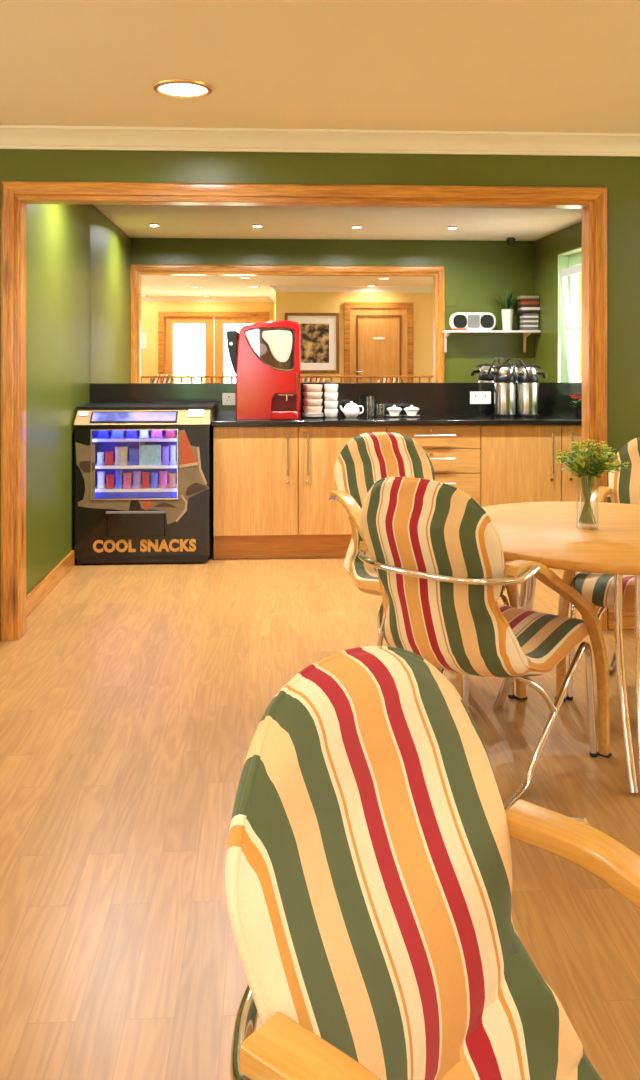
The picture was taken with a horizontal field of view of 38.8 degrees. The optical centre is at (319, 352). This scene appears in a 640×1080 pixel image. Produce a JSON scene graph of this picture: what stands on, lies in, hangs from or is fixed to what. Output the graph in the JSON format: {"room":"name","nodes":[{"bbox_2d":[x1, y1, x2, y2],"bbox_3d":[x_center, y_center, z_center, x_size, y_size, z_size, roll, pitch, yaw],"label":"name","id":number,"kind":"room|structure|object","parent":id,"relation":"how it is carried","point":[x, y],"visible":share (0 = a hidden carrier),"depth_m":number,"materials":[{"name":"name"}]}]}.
{"room":"eatery","nodes":[
{"label":"eatery","id":0,"kind":"room"},
{"bbox_2d":[26,204,89,594],"bbox_3d":[-1.616,0.150,5.448,0.120,2.400,2.145,0,0,-3],"label":"wall","id":1,"kind":"structure","parent":0,"point":[57,235],"depth_m":5.28,"materials":[{"name":"green paint"}]},
{"bbox_2d":[26,550,74,616],"bbox_3d":[-1.528,1.300,5.088,0.018,0.100,1.375,0,0,-3],"label":"baseboard","id":2,"kind":"structure","parent":1,"relation":"attached to","point":[41,590],"depth_m":5.10,"materials":[{"name":"brown wood"}]},
{"bbox_2d":[0,545,639,1079],"bbox_3d":[0.390,1.400,1.123,7.700,0.100,11.000,0,0,-3],"label":"floor","id":3,"kind":"structure","parent":0,"point":[134,697],"depth_m":2.72,"materials":[{"name":"brown wood"}]},
{"bbox_2d":[74,402,217,564],"bbox_3d":[-1.137,0.848,6.050,0.874,1.004,0.585,0,0,-3],"label":"vending machine","id":4,"kind":"object","parent":3,"relation":"on","point":[137,525],"visible":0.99,"depth_m":5.79,"materials":[{"name":"black metal"}]},
{"bbox_2d":[97,452,103,464],"bbox_3d":[-1.411,0.682,5.849,0.045,0.085,0.029,0,0,-3],"label":"snack packet","id":5,"kind":"object","parent":4,"relation":"on","point":[100,455],"visible":1,"depth_m":5.84,"materials":[{"name":"white plastic"}]},
{"bbox_2d":[97,472,104,488],"bbox_3d":[-1.409,0.819,5.850,0.050,0.110,0.026,0,0,-3],"label":"snack packet","id":6,"kind":"object","parent":4,"relation":"on","point":[100,475],"visible":1,"depth_m":5.84,"materials":[{"name":"white plastic"}]},
{"bbox_2d":[97,431,108,438],"bbox_3d":[-1.396,0.520,5.849,0.075,0.064,0.029,0,0,-3],"label":"snack packet","id":7,"kind":"object","parent":4,"relation":"on","point":[101,434],"visible":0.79,"depth_m":5.84,"materials":[{"name":"blue plastic"}]},
{"bbox_2d":[105,451,113,464],"bbox_3d":[-1.355,0.679,5.852,0.055,0.090,0.029,0,0,-3],"label":"snack packet","id":8,"kind":"object","parent":4,"relation":"on","point":[108,454],"visible":1,"depth_m":5.84,"materials":[{"name":"red plastic"}]},
{"bbox_2d":[106,475,113,488],"bbox_3d":[-1.351,0.829,5.853,0.055,0.090,0.025,0,0,-3],"label":"snack packet","id":9,"kind":"object","parent":4,"relation":"on","point":[109,478],"visible":1,"depth_m":5.84,"materials":[{"name":"red plastic"}]},
{"bbox_2d":[111,430,123,438],"bbox_3d":[-1.304,0.522,5.854,0.080,0.060,0.028,0,0,-3],"label":"snack packet","id":10,"kind":"object","parent":4,"relation":"on","point":[116,434],"visible":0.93,"depth_m":5.84,"materials":[{"name":"blue plastic"}]},
{"bbox_2d":[115,470,121,488],"bbox_3d":[-1.296,0.814,5.857,0.045,0.120,0.026,0,0,-3],"label":"snack packet","id":11,"kind":"object","parent":4,"relation":"on","point":[118,473],"visible":1,"depth_m":5.85,"materials":[{"name":"blue plastic"}]},
{"bbox_2d":[115,447,127,464],"bbox_3d":[-1.280,0.664,5.857,0.085,0.120,0.031,0,0,-3],"label":"snack packet","id":12,"kind":"object","parent":4,"relation":"on","point":[120,452],"visible":1,"depth_m":5.85,"materials":[{"name":"beige plastic"}]},
{"bbox_2d":[123,473,131,488],"bbox_3d":[-1.241,0.824,5.859,0.055,0.100,0.026,0,0,-3],"label":"snack packet","id":13,"kind":"object","parent":4,"relation":"on","point":[126,476],"visible":1,"depth_m":5.85,"materials":[{"name":"plastic"}]},
{"bbox_2d":[126,430,136,438],"bbox_3d":[-1.214,0.519,5.859,0.070,0.066,0.029,0,0,-3],"label":"snack packet","id":14,"kind":"object","parent":4,"relation":"on","point":[131,434],"visible":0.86,"depth_m":5.85,"materials":[{"name":"blue plastic"}]},
{"bbox_2d":[129,448,138,464],"bbox_3d":[-1.196,0.669,5.861,0.070,0.110,0.030,0,0,-3],"label":"snack packet","id":15,"kind":"object","parent":4,"relation":"on","point":[133,452],"visible":1,"depth_m":5.85,"materials":[{"name":"blue plastic"}]},
{"bbox_2d":[94,436,176,438],"bbox_3d":[-1.186,0.556,5.945,0.555,0.006,0.240,0,0,-3],"label":"shelf","id":16,"kind":"object","parent":4,"relation":"attached to","point":[95,437],"depth_m":5.87,"materials":[{"name":"white plastic"}]},
{"bbox_2d":[95,484,176,488],"bbox_3d":[-1.186,0.878,5.945,0.555,0.006,0.240,0,0,-3],"label":"shelf","id":17,"kind":"object","parent":4,"relation":"attached to","point":[95,484],"depth_m":5.91,"materials":[{"name":"white plastic"}]},
{"bbox_2d":[95,461,176,465],"bbox_3d":[-1.186,0.728,5.945,0.555,0.006,0.240,0,0,-3],"label":"shelf","id":18,"kind":"object","parent":4,"relation":"attached to","point":[95,461],"depth_m":5.85,"materials":[{"name":"white plastic"}]},
{"bbox_2d":[132,471,140,488],"bbox_3d":[-1.181,0.819,5.862,0.055,0.110,0.026,0,0,-3],"label":"snack packet","id":19,"kind":"object","parent":4,"relation":"on","point":[136,474],"visible":1,"depth_m":5.86,"materials":[{"name":"pink plastic"}]},
{"bbox_2d":[140,430,148,437],"bbox_3d":[-1.134,0.520,5.863,0.060,0.064,0.029,0,0,-3],"label":"snack packet","id":20,"kind":"object","parent":4,"relation":"on","point":[143,433],"visible":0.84,"depth_m":5.85,"materials":[{"name":"white plastic"}]},
{"bbox_2d":[142,472,149,487],"bbox_3d":[-1.124,0.822,5.865,0.050,0.105,0.026,0,0,-3],"label":"snack packet","id":21,"kind":"object","parent":4,"relation":"on","point":[145,475],"visible":1,"depth_m":5.86,"materials":[{"name":"red plastic"}]},
{"bbox_2d":[140,445,160,464],"bbox_3d":[-1.091,0.659,5.865,0.130,0.130,0.030,0,0,-3],"label":"snack packet","id":22,"kind":"object","parent":4,"relation":"on","point":[149,454],"visible":1,"depth_m":5.85,"materials":[{"name":"white plastic"}]},
{"bbox_2d":[150,473,157,487],"bbox_3d":[-1.069,0.824,5.868,0.050,0.100,0.026,0,0,-3],"label":"snack packet","id":23,"kind":"object","parent":4,"relation":"on","point":[154,476],"visible":1,"depth_m":5.86,"materials":[{"name":"blue plastic"}]},
{"bbox_2d":[151,430,162,437],"bbox_3d":[-1.052,0.521,5.867,0.075,0.062,0.029,0,0,-3],"label":"snack packet","id":24,"kind":"object","parent":4,"relation":"on","point":[155,433],"visible":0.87,"depth_m":5.86,"materials":[{"name":"pink plastic"}]},
{"bbox_2d":[159,471,167,487],"bbox_3d":[-1.012,0.819,5.872,0.055,0.110,0.026,0,0,-3],"label":"snack packet","id":25,"kind":"object","parent":4,"relation":"on","point":[162,474],"visible":1,"depth_m":5.86,"materials":[{"name":"pink plastic"}]},
{"bbox_2d":[162,446,168,464],"bbox_3d":[-0.998,0.664,5.872,0.045,0.120,0.031,0,0,-3],"label":"snack packet","id":26,"kind":"object","parent":4,"relation":"on","point":[165,449],"visible":1,"depth_m":5.86,"materials":[{"name":"purple plastic"}]},
{"bbox_2d":[165,430,175,437],"bbox_3d":[-0.964,0.522,5.872,0.070,0.060,0.028,0,0,-3],"label":"snack packet","id":27,"kind":"object","parent":4,"relation":"on","point":[169,433],"visible":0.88,"depth_m":5.86,"materials":[{"name":"pink plastic"}]},
{"bbox_2d":[168,473,175,487],"bbox_3d":[-0.954,0.827,5.874,0.050,0.095,0.025,0,0,-3],"label":"snack packet","id":28,"kind":"object","parent":4,"relation":"on","point":[172,476],"visible":1,"depth_m":5.87,"materials":[{"name":"orange plastic"}]},
{"bbox_2d":[170,445,175,464],"bbox_3d":[-0.949,0.662,5.875,0.040,0.125,0.031,0,0,-3],"label":"snack packet","id":29,"kind":"object","parent":4,"relation":"on","point":[172,448],"visible":1,"depth_m":5.87,"materials":[{"name":"white plastic"}]},
{"bbox_2d":[213,426,385,558],"bbox_3d":[-0.140,0.913,6.135,1.128,0.874,0.520,0,0,-3],"label":"base cabinet","id":30,"kind":"object","parent":3,"relation":"on","point":[273,486],"visible":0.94,"depth_m":5.91,"materials":[{"name":"brown wood"}]},
{"bbox_2d":[211,414,581,426],"bbox_3d":[0.718,0.457,6.188,2.871,0.036,0.520,0,0,-3],"label":"countertop","id":31,"kind":"structure","parent":30,"relation":"on","point":[543,419],"depth_m":5.95,"materials":[{"name":"black stone"}]},
{"bbox_2d":[226,320,299,419],"bbox_3d":[-0.382,0.112,6.128,0.492,0.654,0.420,0,0,-3],"label":"coffee machine","id":32,"kind":"object","parent":31,"relation":"on","point":[265,357],"visible":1,"depth_m":6.00,"materials":[{"name":"red plastic"}]},
{"bbox_2d":[271,411,297,419],"bbox_3d":[-0.233,0.410,5.961,0.172,0.054,0.070,0,0,-3],"label":"drip tray","id":33,"kind":"object","parent":32,"relation":"on","point":[275,415],"depth_m":5.93,"materials":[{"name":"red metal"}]},
{"bbox_2d":[303,416,322,417],"bbox_3d":[-0.048,0.433,6.176,0.148,0.012,0.148,0,0,-3],"label":"saucer","id":34,"kind":"object","parent":31,"relation":"on","point":[303,416],"visible":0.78,"depth_m":6.12,"materials":[{"name":"white ceramic"}]},
{"bbox_3d":[-0.048,0.427,6.176,0.148,0.012,0.148,0,0,-3],"label":"saucer","id":35,"kind":"object","parent":34,"relation":"on","visible":0},
{"bbox_3d":[-0.048,0.420,6.176,0.148,0.012,0.148,0,0,-3],"label":"saucer","id":36,"kind":"object","parent":35,"relation":"on","visible":0},
{"bbox_3d":[-0.048,0.414,6.176,0.148,0.012,0.148,0,0,-3],"label":"saucer","id":37,"kind":"object","parent":36,"relation":"on","visible":0},
{"bbox_2d":[303,406,322,413],"bbox_3d":[-0.049,0.385,6.177,0.133,0.048,0.133,0,0,14],"label":"cup","id":38,"kind":"object","parent":37,"relation":"on","point":[307,409],"visible":0.97,"depth_m":6.12,"materials":[{"name":"beige ceramic"}]},
{"bbox_2d":[303,399,322,405],"bbox_3d":[-0.049,0.337,6.178,0.133,0.048,0.133,0,0,27],"label":"cup","id":39,"kind":"object","parent":38,"relation":"on","point":[307,402],"visible":0.93,"depth_m":6.12,"materials":[{"name":"beige ceramic"}]},
{"bbox_2d":[303,391,322,398],"bbox_3d":[-0.048,0.288,6.177,0.133,0.048,0.133,0,0,-22],"label":"cup","id":40,"kind":"object","parent":39,"relation":"on","point":[307,395],"visible":0.94,"depth_m":6.12,"materials":[{"name":"beige ceramic"}]},
{"bbox_2d":[303,384,322,391],"bbox_3d":[-0.049,0.239,6.177,0.133,0.048,0.133,0,0,20],"label":"cup","id":41,"kind":"object","parent":40,"relation":"on","point":[307,387],"visible":1,"depth_m":6.12,"materials":[{"name":"beige ceramic"}]},
{"bbox_2d":[324,409,337,417],"bbox_3d":[0.071,0.411,6.197,0.108,0.056,0.096,0,0,39],"label":"cup","id":42,"kind":"object","parent":31,"relation":"on","point":[329,413],"visible":0.99,"depth_m":6.15,"materials":[{"name":"white ceramic"}]},
{"bbox_2d":[324,401,337,408],"bbox_3d":[0.073,0.354,6.198,0.096,0.056,0.108,0,0,-29],"label":"cup","id":43,"kind":"object","parent":42,"relation":"on","point":[328,404],"visible":0.98,"depth_m":6.15,"materials":[{"name":"white ceramic"}]},
{"bbox_2d":[324,392,337,400],"bbox_3d":[0.071,0.298,6.196,0.108,0.056,0.096,0,0,25],"label":"cup","id":44,"kind":"object","parent":43,"relation":"on","point":[328,396],"visible":0.98,"depth_m":6.16,"materials":[{"name":"white ceramic"}]},
{"bbox_2d":[324,384,337,392],"bbox_3d":[0.071,0.241,6.196,0.108,0.056,0.096,0,0,30],"label":"cup","id":45,"kind":"object","parent":44,"relation":"on","point":[329,388],"visible":1,"depth_m":6.15,"materials":[{"name":"white ceramic"}]},
{"bbox_2d":[340,401,363,417],"bbox_3d":[0.215,0.383,6.190,0.133,0.111,0.111,0,0,35],"label":"teapot","id":46,"kind":"object","parent":31,"relation":"on","point":[351,410],"visible":1,"depth_m":6.16,"materials":[{"name":"white ceramic"}]},
{"bbox_2d":[488,358,516,416],"bbox_3d":[1.264,0.237,6.279,0.191,0.403,0.167,0,0,15],"label":"flask","id":47,"kind":"object","parent":31,"relation":"on","point":[504,378],"visible":1,"depth_m":6.21,"materials":[{"name":"silver metal"}]},
{"bbox_2d":[517,358,546,416],"bbox_3d":[1.442,0.237,6.280,0.192,0.403,0.167,0,0,-23],"label":"flask","id":48,"kind":"object","parent":31,"relation":"on","point":[527,378],"visible":1,"depth_m":6.21,"materials":[{"name":"silver metal"}]},
{"bbox_2d":[570,392,581,417],"bbox_3d":[1.774,0.353,6.160,0.188,0.172,0.189,0,0,-3],"label":"flower pot","id":49,"kind":"object","parent":31,"relation":"on","point":[578,409],"visible":0.55,"depth_m":6.13,"materials":[{"name":"black plastic"}]},
{"bbox_3d":[0.509,0.433,6.237,0.120,0.011,0.120,0,0,-3],"label":"saucer","id":50,"kind":"object","parent":31,"relation":"on","visible":0},
{"bbox_2d":[386,405,401,415],"bbox_3d":[0.509,0.394,6.237,0.112,0.074,0.112,0,0,-3],"label":"sugar bowl","id":51,"kind":"object","parent":50,"relation":"on","point":[393,411],"visible":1,"depth_m":6.21,"materials":[{"name":"white ceramic"}]},
{"bbox_3d":[0.629,0.433,6.243,0.120,0.011,0.120,0,0,-3],"label":"saucer","id":52,"kind":"object","parent":31,"relation":"on","visible":0},
{"bbox_2d":[404,405,419,415],"bbox_3d":[0.629,0.394,6.243,0.112,0.074,0.112,0,0,-3],"label":"sugar bowl","id":53,"kind":"object","parent":52,"relation":"on","point":[411,411],"visible":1,"depth_m":6.21,"materials":[{"name":"white ceramic"}]},
{"bbox_2d":[329,432,526,700],"bbox_3d":[0.397,0.856,3.806,0.603,0.989,0.782,0,0,-21],"label":"dining chair","id":54,"kind":"object","parent":3,"relation":"on","point":[366,459],"visible":0.44,"depth_m":4.02,"materials":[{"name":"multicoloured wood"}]},
{"bbox_2d":[225,646,639,1079],"bbox_3d":[0.306,0.856,0.848,0.782,0.989,0.603,0,0,38],"label":"dining chair","id":55,"kind":"object","parent":3,"relation":"on","point":[368,866],"visible":1,"depth_m":1.02,"materials":[{"name":"fabric"}]},
{"bbox_2d":[386,425,479,504],"bbox_3d":[0.734,0.913,6.183,0.623,0.874,0.520,0,0,-3],"label":"base cabinet","id":56,"kind":"object","parent":3,"relation":"on","point":[453,452],"visible":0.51,"depth_m":5.97,"materials":[{"name":"brown wood"}]},
{"bbox_2d":[358,477,611,810],"bbox_3d":[0.505,0.856,2.929,0.603,0.989,0.782,0,0,39],"label":"dining chair","id":57,"kind":"object","parent":3,"relation":"on","point":[437,556],"visible":0.9,"depth_m":2.68,"materials":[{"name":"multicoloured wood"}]},
{"bbox_2d":[480,425,581,506],"bbox_3d":[1.583,0.913,6.229,1.078,0.874,0.520,0,0,-3],"label":"base cabinet","id":58,"kind":"object","parent":3,"relation":"on","point":[518,464],"visible":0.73,"depth_m":5.99,"materials":[{"name":"brown wood"}]},
{"bbox_2d":[482,502,639,792],"bbox_3d":[1.009,0.981,3.194,1.144,0.732,1.144,0,0,-3],"label":"round table","id":59,"kind":"object","parent":3,"relation":"on","point":[550,534],"visible":0.72,"depth_m":2.95,"materials":[{"name":"brown wood"}]},
{"bbox_3d":[0.939,0.521,3.195,0.076,0.187,0.076,0,0,-3],"label":"glass vase","id":60,"kind":"object","parent":59,"relation":"on","visible":0},
{"bbox_2d":[555,439,630,523],"bbox_3d":[0.954,0.452,3.189,0.262,0.288,0.232,0,0,13],"label":"flower bouquet","id":61,"kind":"object","parent":60,"relation":"in","point":[578,463],"visible":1,"depth_m":3.18,"materials":[{"name":"green plant"}]},
{"bbox_2d":[555,437,639,701],"bbox_3d":[1.362,0.856,3.724,0.603,0.989,0.782,0,0,30],"label":"dining chair","id":62,"kind":"object","parent":3,"relation":"on","point":[624,486],"visible":0.47,"depth_m":3.60,"materials":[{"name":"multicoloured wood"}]},
{"bbox_2d":[0,0,639,133],"bbox_3d":[0.449,-1.100,0.029,7.700,0.100,8.810,0,0,-3],"label":"ceiling","id":63,"kind":"structure","parent":0,"point":[561,66],"depth_m":3.30,"materials":[{"name":"beige paint"}]},
{"bbox_2d":[153,79,212,97],"bbox_3d":[-0.543,-1.044,3.606,0.235,0.012,0.235,0,0,-3],"label":"recessed light","id":64,"kind":"object","parent":63,"relation":"in","point":[179,88],"visible":1,"depth_m":3.60,"materials":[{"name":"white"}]},
{"bbox_2d":[159,84,206,95],"bbox_3d":[-0.543,-1.047,3.606,0.189,0.004,0.189,0,0,-3],"label":"diffuser","id":65,"kind":"object","parent":64,"relation":"attached to","point":[164,89],"depth_m":3.61,"materials":[{"name":"beige"}]},
{"bbox_2d":[0,149,639,618],"bbox_3d":[0.211,0.150,4.425,7.700,2.400,0.095,0,0,-3],"label":"wall","id":66,"kind":"structure","parent":0,"point":[620,175],"depth_m":4.40,"materials":[{"name":"green paint"}]},
{"bbox_2d":[1,182,20,640],"bbox_3d":[-1.456,0.271,4.277,0.090,2.158,0.022,0,0,-3],"label":"trim","id":67,"kind":"structure","parent":66,"relation":"attached to","point":[10,204],"depth_m":4.27,"materials":[{"name":"brown wood"}]},
{"bbox_2d":[21,201,25,637],"bbox_3d":[-1.421,0.310,4.337,0.014,2.080,0.099,0,0,-3],"label":"trim","id":68,"kind":"structure","parent":66,"relation":"attached to","point":[23,205],"depth_m":4.34,"materials":[{"name":"brown wood"}]},
{"bbox_2d":[1,181,606,205],"bbox_3d":[-0.050,-0.763,4.353,2.906,0.090,0.022,0,0,-3],"label":"trim","id":69,"kind":"structure","parent":66,"relation":"attached to","point":[23,190],"depth_m":4.34,"materials":[{"name":"brown wood"}]},
{"bbox_2d":[21,200,586,208],"bbox_3d":[-0.053,-0.725,4.411,2.726,0.014,0.099,0,0,-3],"label":"trim","id":70,"kind":"structure","parent":66,"relation":"attached to","point":[26,202],"depth_m":4.40,"materials":[{"name":"brown wood"}]},
{"bbox_2d":[0,125,639,156],"bbox_3d":[0.217,-1.005,4.332,7.700,0.090,0.092,0,0,-3],"label":"trim","id":71,"kind":"structure","parent":66,"relation":"attached to","point":[11,136],"depth_m":4.32,"materials":[{"name":"white paint"}]},
{"bbox_2d":[582,206,588,619],"bbox_3d":[1.315,0.310,4.485,0.014,2.080,0.099,0,0,-3],"label":"trim","id":72,"kind":"structure","parent":66,"relation":"attached to","point":[585,211],"depth_m":4.48,"materials":[{"name":"brown wood"}]},
{"bbox_2d":[589,188,606,630],"bbox_3d":[1.356,0.271,4.429,0.090,2.158,0.022,0,0,-3],"label":"trim","id":73,"kind":"structure","parent":66,"relation":"attached to","point":[598,207],"depth_m":4.42,"materials":[{"name":"brown wood"}]},
{"bbox_2d":[607,609,634,629],"bbox_3d":[2.730,1.300,4.505,2.661,0.100,0.018,0,0,-3],"label":"baseboard","id":74,"kind":"structure","parent":66,"relation":"attached to","point":[628,617],"depth_m":4.43,"materials":[{"name":"brown wood"}]},
{"bbox_3d":[0.263,0.150,6.521,3.950,2.400,0.118,0,0,-3],"label":"wall","id":75,"kind":"structure","parent":0,"visible":0},
{"bbox_2d":[90,205,581,382],"bbox_3d":[0.267,-0.417,6.457,3.746,1.261,0.012,0,0,-3],"label":"wall mirror","id":76,"kind":"object","parent":75,"relation":"attached to","point":[374,294],"visible":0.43,"depth_m":6.44,"materials":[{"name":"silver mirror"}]},
{"bbox_2d":[90,382,581,415],"bbox_3d":[0.268,0.329,6.441,3.746,0.232,0.021,0,0,-3],"label":"backsplash","id":77,"kind":"structure","parent":75,"relation":"attached to","point":[554,397],"depth_m":6.44,"materials":[{"name":"black stone"}]},
{"bbox_2d":[222,393,234,404],"bbox_3d":[-0.638,0.324,6.371,0.090,0.085,0.012,0,0,-3],"label":"wall socket","id":78,"kind":"object","parent":77,"relation":"attached to","point":[227,398],"visible":1,"depth_m":6.37,"materials":[{"name":"white plastic"}]},
{"bbox_2d":[470,392,490,403],"bbox_3d":[1.142,0.320,6.475,0.150,0.088,0.012,0,0,-3],"label":"wall socket","id":79,"kind":"object","parent":77,"relation":"attached to","point":[475,397],"visible":1,"depth_m":6.47,"materials":[{"name":"white plastic"}]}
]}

